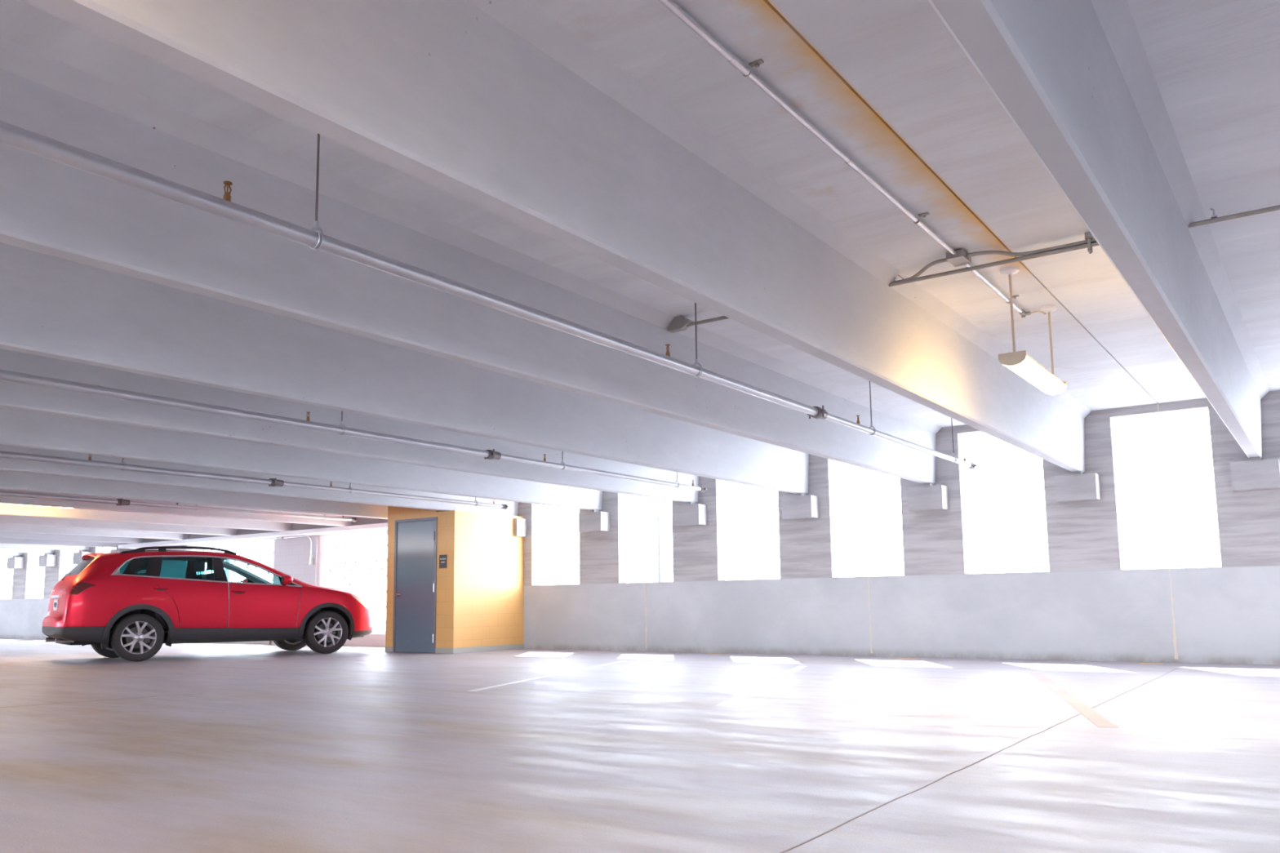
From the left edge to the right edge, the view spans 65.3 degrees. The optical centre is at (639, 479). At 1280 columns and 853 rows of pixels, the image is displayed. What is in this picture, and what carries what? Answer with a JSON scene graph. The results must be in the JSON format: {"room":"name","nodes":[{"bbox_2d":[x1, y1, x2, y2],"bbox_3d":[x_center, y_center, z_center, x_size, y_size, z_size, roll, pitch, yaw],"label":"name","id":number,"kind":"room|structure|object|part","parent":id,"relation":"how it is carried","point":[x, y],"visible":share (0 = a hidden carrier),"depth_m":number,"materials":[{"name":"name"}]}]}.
{"room":"parking garage","nodes":[
{"label":"parking garage","id":0,"kind":"room"},
{"bbox_2d":[0,546,146,639],"bbox_3d":[-26.735,3.825,34.375,36.550,3.009,0.200,-6,-9,35],"label":"wall","id":1,"kind":"structure","parent":0,"point":[22,615],"depth_m":27.37,"materials":[{"name":"concrete"}]},
{"bbox_2d":[6,555,24,568],"bbox_3d":[-17.223,2.292,27.577,0.454,0.347,0.249,-6,-9,35],"label":"corbel","id":2,"kind":"object","parent":1,"relation":"attached to","point":[15,562],"visible":1,"depth_m":27.47,"materials":[{"name":"concrete"}]},
{"bbox_2d":[38,553,57,567],"bbox_3d":[-15.724,2.145,26.539,0.454,0.347,0.249,-6,-9,35],"label":"corbel","id":3,"kind":"object","parent":1,"relation":"attached to","point":[47,560],"visible":1,"depth_m":26.43,"materials":[{"name":"concrete"}]},
{"bbox_2d":[72,550,92,564],"bbox_3d":[-14.226,1.998,25.500,0.454,0.347,0.249,-6,-9,35],"label":"corbel","id":4,"kind":"object","parent":1,"relation":"attached to","point":[77,557],"visible":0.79,"depth_m":25.40,"materials":[{"name":"concrete"}]},
{"bbox_2d":[110,547,129,561],"bbox_3d":[-12.727,1.851,24.462,0.454,0.347,0.249,-6,-9,35],"label":"corbel","id":5,"kind":"object","parent":1,"relation":"attached to","point":[117,550],"visible":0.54,"depth_m":24.37,"materials":[{"name":"concrete"}]},
{"bbox_2d":[0,637,1279,852],"bbox_3d":[-18.063,2.952,14.908,73.000,0.250,22.118,-6,-9,35],"label":"floor","id":6,"kind":"structure","parent":0,"point":[348,749],"depth_m":5.00,"materials":[{"name":"concrete"}]},
{"bbox_2d":[4,693,199,707],"bbox_3d":[-4.814,1.802,7.973,0.020,0.001,2.635,-8,-10,44],"label":"joint","id":7,"kind":"object","parent":6,"relation":"on","point":[197,693],"visible":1,"depth_m":8.29,"materials":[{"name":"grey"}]},
{"bbox_2d":[146,545,204,578],"bbox_3d":[-10.761,2.652,23.068,1.550,2.167,0.518,-6,-9,35],"label":"pier","id":8,"kind":"object","parent":6,"relation":"on","point":[175,569],"visible":0.14,"depth_m":22.71,"materials":[{"name":"white concrete"}]},
{"bbox_2d":[117,522,387,549],"bbox_3d":[-7.745,1.197,20.773,10.412,0.080,0.768,-6,-9,35],"label":"ledge","id":9,"kind":"object","parent":8,"relation":"on","point":[379,526],"visible":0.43,"depth_m":20.28,"materials":[{"name":"white paint"}]},
{"bbox_2d":[123,516,387,544],"bbox_3d":[-7.671,0.802,20.936,10.412,0.741,0.793,-6,-9,35],"label":"girder","id":10,"kind":"object","parent":9,"relation":"on","point":[361,521],"visible":0.02,"depth_m":19.86,"materials":[{"name":"concrete"}]},
{"bbox_2d":[41,546,373,662],"bbox_3d":[-6.703,1.966,15.996,4.772,1.692,2.180,5,-9,-38],"label":"car","id":11,"kind":"object","parent":6,"relation":"on","point":[129,615],"visible":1,"depth_m":14.98,"materials":[{"name":"red paint"}]},
{"bbox_3d":[-8.516,1.834,14.576,0.016,0.160,0.320,5,-9,-38],"label":"number plate","id":12,"kind":"part","parent":11,"relation":"part of","materials":[{"name":"white"}]},
{"bbox_2d":[70,582,95,595],"bbox_3d":[-7.846,1.534,14.054,0.349,0.180,0.090,1,-7,-14],"label":"tail lamp","id":13,"kind":"object","parent":11,"relation":"attached to","point":[76,588],"depth_m":14.05,"materials":[{"name":"red plastic"}]},
{"bbox_3d":[-7.537,1.322,14.352,0.120,0.116,0.079,5,-9,-38],"label":"window trim","id":14,"kind":"part","parent":11,"relation":"part of","materials":[{"name":"grey"}]},
{"bbox_3d":[-7.914,2.088,15.019,0.520,0.280,1.100,5,-9,-38],"label":"seat","id":15,"kind":"part","parent":11,"relation":"part of","materials":[{"name":"metal"}]},
{"bbox_3d":[-8.118,1.449,15.927,0.270,0.304,0.192,5,-9,-38],"label":"pillar trim","id":16,"kind":"part","parent":11,"relation":"part of","materials":[{"name":"black plastic"}]},
{"bbox_3d":[-7.301,2.297,14.506,0.412,0.412,0.015,13,-14,-37],"label":"backing plate","id":17,"kind":"part","parent":11,"relation":"part of","materials":[{"name":"black"}]},
{"bbox_3d":[-7.170,1.289,14.732,0.270,0.304,0.192,5,-9,-38],"label":"pillar trim","id":18,"kind":"part","parent":11,"relation":"part of","materials":[{"name":"black plastic"}]},
{"bbox_3d":[-7.363,2.154,15.447,0.520,0.280,1.300,5,-9,-38],"label":"seat","id":19,"kind":"part","parent":11,"relation":"part of","materials":[{"name":"fabric"}]},
{"bbox_3d":[-6.997,1.592,14.620,0.213,0.025,0.052,5,-9,-38],"label":"door handle","id":20,"kind":"part","parent":11,"relation":"part of","materials":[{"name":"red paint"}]},
{"bbox_3d":[-7.694,1.208,16.061,1.662,0.150,0.043,5,-9,-38],"label":"roof rail","id":21,"kind":"part","parent":11,"relation":"part of","materials":[{"name":"black"}]},
{"bbox_3d":[-6.972,1.087,15.151,1.662,0.150,0.043,5,-9,-38],"label":"roof rail","id":22,"kind":"part","parent":11,"relation":"part of","materials":[{"name":"black metal"}]},
{"bbox_3d":[-6.701,1.839,14.889,1.070,0.771,0.098,5,-9,-38],"label":"door","id":23,"kind":"part","parent":11,"relation":"part of","materials":[{"name":"red paint"}]},
{"bbox_3d":[-7.383,1.541,16.495,0.205,0.380,0.192,5,-9,-38],"label":"pillar trim","id":24,"kind":"part","parent":11,"relation":"part of","materials":[{"name":"black plastic"}]},
{"bbox_3d":[-7.057,1.868,16.217,0.270,0.650,0.500,5,-9,-38],"label":"seat","id":25,"kind":"part","parent":11,"relation":"part of","materials":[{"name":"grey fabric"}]},
{"bbox_3d":[-6.514,1.404,15.224,2.698,0.486,0.208,5,-9,-38],"label":"window trim","id":26,"kind":"part","parent":11,"relation":"part of","materials":[{"name":"grey metal"}]},
{"bbox_3d":[-6.587,1.788,15.625,0.270,0.650,0.500,5,-9,-38],"label":"seat","id":27,"kind":"part","parent":11,"relation":"part of","materials":[{"name":"metal"}]},
{"bbox_3d":[-6.438,1.381,15.303,0.205,0.380,0.192,5,-9,-38],"label":"pillar trim","id":28,"kind":"part","parent":11,"relation":"part of","materials":[{"name":"black plastic"}]},
{"bbox_3d":[-6.389,2.216,15.724,0.520,0.280,0.520,5,-9,-38],"label":"seat","id":29,"kind":"part","parent":11,"relation":"part of","materials":[{"name":"metal"}]},
{"bbox_3d":[-6.132,1.719,15.294,0.213,0.025,0.051,5,-9,-38],"label":"door handle","id":30,"kind":"part","parent":11,"relation":"part of","materials":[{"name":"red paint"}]},
{"bbox_3d":[-5.848,1.963,15.590,1.123,0.717,0.161,5,-9,-38],"label":"door","id":31,"kind":"part","parent":11,"relation":"part of","materials":[{"name":"red paint"}]},
{"bbox_3d":[-5.588,1.616,15.886,0.302,0.160,0.101,5,-9,-38],"label":"pillar trim","id":32,"kind":"part","parent":11,"relation":"part of","materials":[{"name":"red"}]},
{"bbox_2d":[282,574,293,585],"bbox_3d":[-5.537,1.581,15.709,0.155,0.160,0.210,5,-9,-38],"label":"mirror","id":33,"kind":"object","parent":11,"relation":"attached to","point":[287,580],"depth_m":15.64,"materials":[{"name":"red paint"}]},
{"bbox_3d":[-6.045,2.640,17.401,0.412,0.412,0.015,31,-24,-31],"label":"backing plate","id":34,"kind":"part","parent":11,"relation":"part of","materials":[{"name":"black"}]},
{"bbox_3d":[-5.108,2.482,16.221,0.412,0.412,0.015,-30,12,-37],"label":"backing plate","id":35,"kind":"part","parent":11,"relation":"part of","materials":[{"name":"black"}]},
{"bbox_2d":[208,640,271,644],"bbox_3d":[-8.757,3.411,21.538,3.344,0.235,0.568,-6,-9,35],"label":"kerb","id":36,"kind":"object","parent":6,"relation":"on","point":[262,642],"visible":0.14,"depth_m":20.70,"materials":[{"name":"concrete"}]},
{"bbox_2d":[185,538,275,584],"bbox_3d":[-8.835,2.326,21.579,3.346,1.929,0.120,-6,-9,35],"label":"mesh screen","id":37,"kind":"object","parent":36,"relation":"on","point":[230,546],"visible":0.2,"depth_m":21.57,"materials":[{"name":"white paint"}]},
{"bbox_3d":[-10.120,2.452,22.469,0.210,1.929,0.120,-6,-9,35],"label":"frame post","id":38,"kind":"part","parent":37,"relation":"part of","materials":[{"name":"paint"}]},
{"bbox_3d":[-8.806,1.409,21.663,3.026,0.090,0.120,-6,-9,35],"label":"frame rail","id":39,"kind":"part","parent":37,"relation":"part of","materials":[{"name":"white paint"}]},
{"bbox_3d":[-8.193,2.278,21.132,1.563,1.785,0.016,-6,-9,35],"label":"panel","id":40,"kind":"part","parent":37,"relation":"part of","materials":[{"name":"grey"}]},
{"bbox_3d":[-7.510,2.196,20.660,0.110,1.929,0.120,-6,-9,35],"label":"frame post","id":41,"kind":"part","parent":37,"relation":"part of","materials":[{"name":"white metal"}]},
{"bbox_2d":[271,535,337,645],"bbox_3d":[-6.825,2.265,20.341,1.360,2.167,0.518,-6,-9,35],"label":"pier","id":42,"kind":"object","parent":6,"relation":"on","point":[291,555],"visible":0.29,"depth_m":20.15,"materials":[{"name":"white concrete"}]},
{"bbox_2d":[257,535,314,564],"bbox_3d":[-7.224,1.461,20.232,1.657,0.587,0.142,-5,-8,30],"label":"conduit","id":43,"kind":"object","parent":42,"relation":"attached to","point":[310,560],"visible":1,"depth_m":19.86,"materials":[{"name":"white metal"}]},
{"bbox_2d":[342,633,385,647],"bbox_3d":[-4.789,3.022,18.790,3.609,0.235,0.568,-6,-9,35],"label":"kerb","id":44,"kind":"object","parent":6,"relation":"on","point":[372,640],"visible":0.14,"depth_m":18.63,"materials":[{"name":"concrete"}]},
{"bbox_2d":[317,529,387,634],"bbox_3d":[-4.869,1.936,18.830,3.609,1.929,0.120,-6,-9,35],"label":"mesh screen","id":45,"kind":"object","parent":44,"relation":"on","point":[325,540],"visible":0.33,"depth_m":19.21,"materials":[{"name":"white paint"}]},
{"bbox_3d":[-6.261,2.073,19.795,0.210,1.929,0.120,-6,-9,35],"label":"frame post","id":46,"kind":"part","parent":45,"relation":"part of","materials":[{"name":"white paint"}]},
{"bbox_3d":[-5.786,2.042,19.465,0.953,1.785,0.016,-6,-9,35],"label":"panel","id":47,"kind":"part","parent":45,"relation":"part of","materials":[{"name":"grey metal"}]},
{"bbox_3d":[-4.839,1.020,18.915,3.289,0.090,0.120,-6,-9,35],"label":"frame rail","id":48,"kind":"part","parent":45,"relation":"part of","materials":[{"name":"white metal"}]},
{"bbox_3d":[-4.800,1.945,18.781,1.145,1.785,0.016,-6,-9,35],"label":"panel","id":49,"kind":"part","parent":45,"relation":"part of","materials":[{"name":"grey"}]},
{"bbox_3d":[-4.816,2.860,18.687,3.289,0.059,0.120,-6,-9,35],"label":"frame rail","id":50,"kind":"part","parent":45,"relation":"part of","materials":[{"name":"white paint"}]},
{"bbox_2d":[384,506,524,653],"bbox_3d":[-3.106,1.377,16.884,1.583,2.990,1.648,-6,-9,35],"label":"wall","id":51,"kind":"structure","parent":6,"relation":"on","point":[480,590],"depth_m":16.26,"materials":[{"name":"yellow"}]},
{"bbox_2d":[392,516,437,653],"bbox_3d":[-3.635,1.720,16.249,0.988,2.163,0.182,-6,-9,35],"label":"door","id":52,"kind":"structure","parent":51,"relation":"attached to","point":[415,582],"depth_m":16.23,"materials":[{"name":"grey paint"}]},
{"bbox_2d":[439,555,447,568],"bbox_3d":[-3.133,1.310,15.900,0.164,0.212,0.009,-6,-9,35],"label":"room sign","id":53,"kind":"object","parent":51,"relation":"attached to","point":[442,558],"visible":1,"depth_m":15.90,"materials":[{"name":"grey"}]},
{"bbox_2d":[514,518,526,537],"bbox_3d":[-2.039,0.823,17.055,0.069,0.305,0.249,-6,-9,35],"label":"corbel","id":54,"kind":"object","parent":51,"relation":"attached to","point":[520,524],"visible":1,"depth_m":17.00,"materials":[{"name":"concrete"}]},
{"bbox_2d":[466,661,624,691],"bbox_3d":[-0.844,2.112,10.885,0.085,0.001,4.481,-3,-7,16],"label":"parking line","id":55,"kind":"object","parent":6,"relation":"on","point":[538,677],"visible":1,"depth_m":10.22,"materials":[{"name":"paint"}]},
{"bbox_2d":[780,665,1183,852],"bbox_3d":[1.797,1.348,4.968,0.018,0.001,14.400,-6,-9,34],"label":"joint","id":56,"kind":"object","parent":6,"relation":"on","point":[823,833],"visible":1,"depth_m":4.03,"materials":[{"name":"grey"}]},
{"bbox_2d":[1030,672,1118,728],"bbox_3d":[3.347,1.693,7.921,0.105,0.001,4.481,-3,-7,16],"label":"parking line","id":57,"kind":"object","parent":6,"relation":"on","point":[1095,717],"visible":1,"depth_m":7.08,"materials":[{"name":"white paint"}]},
{"bbox_2d":[0,0,1279,427],"bbox_3d":[-18.104,-0.264,15.306,73.000,0.250,22.118,-6,-9,35],"label":"ceiling","id":58,"kind":"structure","parent":0,"point":[887,82],"depth_m":4.94,"materials":[{"name":"concrete"}]},
{"bbox_2d":[0,551,22,555],"bbox_3d":[-23.436,0.737,18.820,0.375,0.743,21.913,-6,-9,35],"label":"ceiling beam","id":59,"kind":"structure","parent":58,"relation":"attached to","point":[2,553],"depth_m":27.41,"materials":[{"name":"concrete"}]},
{"bbox_2d":[0,547,54,553],"bbox_3d":[-21.938,0.590,17.782,0.375,0.743,21.913,-6,-9,35],"label":"ceiling beam","id":60,"kind":"structure","parent":58,"relation":"attached to","point":[2,549],"depth_m":26.06,"materials":[{"name":"concrete"}]},
{"bbox_2d":[0,543,88,551],"bbox_3d":[-20.439,0.443,16.743,0.375,0.743,21.913,-6,-9,35],"label":"ceiling beam","id":61,"kind":"structure","parent":58,"relation":"attached to","point":[2,545],"depth_m":24.69,"materials":[{"name":"concrete"}]},
{"bbox_2d":[0,537,123,547],"bbox_3d":[-18.941,0.296,15.705,0.375,0.743,21.913,-6,-9,35],"label":"ceiling beam","id":62,"kind":"structure","parent":58,"relation":"attached to","point":[2,540],"depth_m":23.24,"materials":[{"name":"concrete"}]},
{"bbox_2d":[0,531,143,543],"bbox_3d":[-17.612,0.121,14.425,0.375,0.743,21.320,-6,-9,35],"label":"ceiling beam","id":63,"kind":"structure","parent":58,"relation":"attached to","point":[2,534],"depth_m":21.70,"materials":[{"name":"concrete"}]},
{"bbox_2d":[0,524,188,539],"bbox_3d":[-16.113,-0.026,13.387,0.375,0.743,21.320,-6,-9,35],"label":"ceiling beam","id":64,"kind":"structure","parent":58,"relation":"attached to","point":[3,527],"depth_m":20.27,"materials":[{"name":"concrete"}]},
{"bbox_2d":[0,515,237,535],"bbox_3d":[-14.615,-0.173,12.349,0.375,0.743,21.320,-6,-9,35],"label":"ceiling beam","id":65,"kind":"structure","parent":58,"relation":"attached to","point":[4,519],"depth_m":18.83,"materials":[{"name":"concrete"}]},
{"bbox_2d":[0,503,291,531],"bbox_3d":[-13.116,-0.321,11.311,0.375,0.743,21.320,-6,-9,35],"label":"ceiling beam","id":66,"kind":"structure","parent":58,"relation":"attached to","point":[5,509],"depth_m":17.38,"materials":[{"name":"concrete"}]},
{"bbox_2d":[0,488,351,526],"bbox_3d":[-11.618,-0.468,10.273,0.375,0.743,21.320,-6,-9,35],"label":"ceiling beam","id":67,"kind":"structure","parent":58,"relation":"attached to","point":[3,500],"depth_m":15.93,"materials":[{"name":"concrete"}]},
{"bbox_2d":[0,490,357,522],"bbox_3d":[-10.929,-0.553,9.601,0.148,0.756,20.400,-6,-9,35],"label":"pipe","id":68,"kind":"object","parent":58,"relation":"hanging from","point":[121,502],"visible":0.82,"depth_m":14.76,"materials":[{"name":"metal"}]},
{"bbox_2d":[0,470,387,519],"bbox_3d":[-10.119,-0.615,9.234,0.375,0.743,21.320,-6,-9,35],"label":"ceiling beam","id":69,"kind":"structure","parent":58,"relation":"attached to","point":[9,480],"depth_m":14.16,"materials":[{"name":"concrete"}]},
{"bbox_2d":[0,450,508,509],"bbox_3d":[-7.967,-0.844,7.549,0.148,0.756,20.400,-6,-9,35],"label":"pipe","id":70,"kind":"object","parent":58,"relation":"hanging from","point":[271,482],"visible":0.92,"depth_m":11.67,"materials":[{"name":"metal"}]},
{"bbox_2d":[0,444,518,515],"bbox_3d":[-8.451,-0.734,8.438,0.375,0.743,21.913,-6,-9,35],"label":"ceiling beam","id":71,"kind":"structure","parent":58,"relation":"attached to","point":[6,464],"depth_m":12.82,"materials":[{"name":"concrete"}]},
{"bbox_2d":[0,407,602,510],"bbox_3d":[-6.952,-0.881,7.399,0.375,0.743,21.913,-6,-9,35],"label":"ceiling beam","id":72,"kind":"structure","parent":58,"relation":"attached to","point":[18,428],"depth_m":11.09,"materials":[{"name":"concrete"}]},
{"bbox_2d":[0,348,698,502],"bbox_3d":[-5.454,-1.028,6.361,0.375,0.743,21.913,-6,-9,35],"label":"ceiling beam","id":73,"kind":"structure","parent":58,"relation":"attached to","point":[13,395],"depth_m":9.33,"materials":[{"name":"concrete"}]},
{"bbox_2d":[0,369,706,492],"bbox_3d":[-4.972,-1.137,5.474,0.148,0.756,20.400,-6,-9,35],"label":"pipe","id":74,"kind":"object","parent":58,"relation":"hanging from","point":[7,375],"visible":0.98,"depth_m":8.27,"materials":[{"name":"metal"}]},
{"bbox_2d":[0,242,808,493],"bbox_3d":[-3.955,-1.175,5.323,0.375,0.743,21.913,-6,-9,35],"label":"ceiling beam","id":75,"kind":"structure","parent":58,"relation":"attached to","point":[53,307],"depth_m":7.41,"materials":[{"name":"concrete"}]},
{"bbox_2d":[0,36,942,484],"bbox_3d":[-2.457,-1.323,4.285,0.375,0.743,21.913,-6,-9,35],"label":"ceiling beam","id":76,"kind":"structure","parent":58,"relation":"attached to","point":[48,206],"depth_m":5.39,"materials":[{"name":"concrete"}]},
{"bbox_2d":[0,120,977,469],"bbox_3d":[-1.974,-1.432,3.397,0.148,0.756,20.400,-6,-9,35],"label":"pipe","id":77,"kind":"object","parent":58,"relation":"hanging from","point":[11,135],"visible":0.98,"depth_m":4.33,"materials":[{"name":"metal"}]},
{"bbox_3d":[-1.371,-1.395,4.261,0.010,0.632,0.010,-6,-9,35],"label":"hanger rod","id":78,"kind":"part","parent":77,"relation":"part of","materials":[{"name":"silver metal"}]},
{"bbox_3d":[0.376,-1.110,6.742,0.010,0.632,0.010,-6,-9,35],"label":"hanger rod","id":79,"kind":"part","parent":77,"relation":"part of","materials":[{"name":"silver metal"}]},
{"bbox_3d":[2.124,-0.822,9.225,0.010,0.638,0.010,-6,-9,35],"label":"hanger rod","id":80,"kind":"part","parent":77,"relation":"part of","materials":[{"name":"silver metal"}]},
{"bbox_3d":[3.482,-0.600,11.154,0.010,0.638,0.010,-6,-9,35],"label":"hanger rod","id":81,"kind":"part","parent":77,"relation":"part of","materials":[{"name":"silver metal"}]},
{"bbox_2d":[22,0,1091,472],"bbox_3d":[-0.958,-1.470,3.247,0.375,0.743,21.913,-6,-9,35],"label":"ceiling beam","id":82,"kind":"structure","parent":58,"relation":"attached to","point":[497,106],"depth_m":4.10,"materials":[{"name":"concrete"}]},
{"bbox_2d":[667,315,728,333],"bbox_3d":[0.892,-1.288,7.504,1.620,0.103,0.070,-6,-9,35],"label":"conduit","id":83,"kind":"object","parent":58,"relation":"attached to","point":[679,323],"visible":0.57,"depth_m":7.85,"materials":[{"name":"grey metal"}]},
{"bbox_2d":[657,0,1031,317],"bbox_3d":[-1.701,-2.064,1.131,0.130,0.062,16.505,-6,-9,35],"label":"conduit","id":84,"kind":"object","parent":58,"relation":"attached to","point":[957,257],"visible":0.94,"depth_m":4.75,"materials":[{"name":"silver metal"}]},
{"bbox_2d":[888,231,1099,286],"bbox_3d":[2.358,-1.427,6.419,1.623,0.132,0.182,-6,-9,35],"label":"conduit","id":85,"kind":"object","parent":58,"relation":"attached to","point":[1090,242],"visible":0.91,"depth_m":6.43,"materials":[{"name":"grey metal"}]},
{"bbox_2d":[998,266,1066,395],"bbox_3d":[2.841,-1.046,7.280,0.222,0.687,1.254,-6,-9,35],"label":"lamp","id":86,"kind":"object","parent":58,"relation":"hanging from","point":[1020,362],"visible":1,"depth_m":6.98,"materials":[{"name":"beige plastic"}]},
{"bbox_3d":[2.538,-1.127,6.818,0.017,0.563,0.016,-6,-9,35],"label":"hanger rod","id":87,"kind":"part","parent":86,"relation":"part of","materials":[{"name":"beige metal"}]},
{"bbox_2d":[1004,355,1066,394],"bbox_3d":[2.852,-0.737,7.216,0.176,0.055,1.196,-6,-9,35],"label":"diffuser","id":88,"kind":"object","parent":86,"relation":"attached to","point":[1025,366],"depth_m":7.07,"materials":[{"name":"white plastic"}]},
{"bbox_3d":[3.106,-1.297,7.795,0.114,0.040,0.017,-4,-8,22],"label":"supply cord","id":89,"kind":"part","parent":86,"relation":"part of","materials":[{"name":"beige plastic"}]},
{"bbox_3d":[3.180,-1.022,7.730,0.017,0.563,0.016,-6,-9,35],"label":"hanger rod","id":90,"kind":"part","parent":86,"relation":"part of","materials":[{"name":"beige metal"}]},
{"bbox_2d":[928,0,1269,457],"bbox_3d":[0.541,-1.617,2.208,0.375,0.743,21.913,-6,-9,35],"label":"ceiling beam","id":91,"kind":"structure","parent":58,"relation":"attached to","point":[1076,78],"depth_m":4.11,"materials":[{"name":"concrete"}]},
{"bbox_2d":[1187,204,1279,227],"bbox_3d":[3.905,-1.593,5.418,1.655,0.094,0.040,-6,-9,35],"label":"conduit","id":92,"kind":"object","parent":58,"relation":"attached to","point":[1215,218],"visible":1,"depth_m":5.75,"materials":[{"name":"silver metal"}]},
{"bbox_2d":[517,390,1279,665],"bbox_3d":[7.441,0.470,10.696,26.025,3.009,0.203,-6,-9,35],"label":"wall","id":93,"kind":"structure","parent":0,"point":[1087,607],"depth_m":12.94,"materials":[{"name":"concrete"}]},
{"bbox_2d":[578,509,610,533],"bbox_3d":[-0.739,0.674,16.157,0.454,0.347,0.249,-6,-9,35],"label":"corbel","id":94,"kind":"object","parent":93,"relation":"attached to","point":[593,521],"visible":1,"depth_m":16.05,"materials":[{"name":"concrete"}]},
{"bbox_2d":[672,502,707,526],"bbox_3d":[0.760,0.527,15.118,0.454,0.347,0.249,-6,-9,35],"label":"corbel","id":95,"kind":"object","parent":93,"relation":"attached to","point":[690,514],"visible":1,"depth_m":15.01,"materials":[{"name":"concrete"}]},
{"bbox_2d":[781,493,819,519],"bbox_3d":[2.259,0.380,14.080,0.454,0.347,0.249,-6,-9,35],"label":"corbel","id":96,"kind":"object","parent":93,"relation":"attached to","point":[799,506],"visible":1,"depth_m":13.98,"materials":[{"name":"concrete"}]},
{"bbox_2d":[906,483,949,511],"bbox_3d":[3.757,0.233,13.042,0.454,0.347,0.249,-6,-9,35],"label":"corbel","id":97,"kind":"object","parent":93,"relation":"attached to","point":[929,496],"visible":1,"depth_m":12.94,"materials":[{"name":"concrete"}]},
{"bbox_2d":[1054,471,1101,502],"bbox_3d":[5.256,0.086,12.004,0.454,0.347,0.249,-6,-9,35],"label":"corbel","id":98,"kind":"object","parent":93,"relation":"attached to","point":[1077,486],"visible":1,"depth_m":11.90,"materials":[{"name":"concrete"}]},
{"bbox_2d":[1229,457,1279,491],"bbox_3d":[6.754,-0.061,10.966,0.454,0.347,0.249,-6,-9,35],"label":"corbel","id":99,"kind":"object","parent":93,"relation":"attached to","point":[1256,473],"visible":1,"depth_m":10.87,"materials":[{"name":"concrete"}]},
{"label":"outside","id":100,"kind":"structure","parent":0,"visible":0},
{"bbox_2d":[372,613,386,630],"bbox_3d":[-4.906,4.829,27.467,280.000,0.020,280.000,-6,-9,35],"label":"ground","id":101,"kind":"structure","parent":100,"point":[380,622],"depth_m":87.80,"materials":[{"name":"white concrete"}]},
{"bbox_2d":[657,517,660,582],"bbox_3d":[0.442,2.503,22.640,0.200,3.280,0.195,-6,-9,35],"label":"street lamp","id":102,"kind":"object","parent":101,"relation":"on","point":[658,518],"visible":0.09,"depth_m":22.72,"materials":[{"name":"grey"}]}
]}

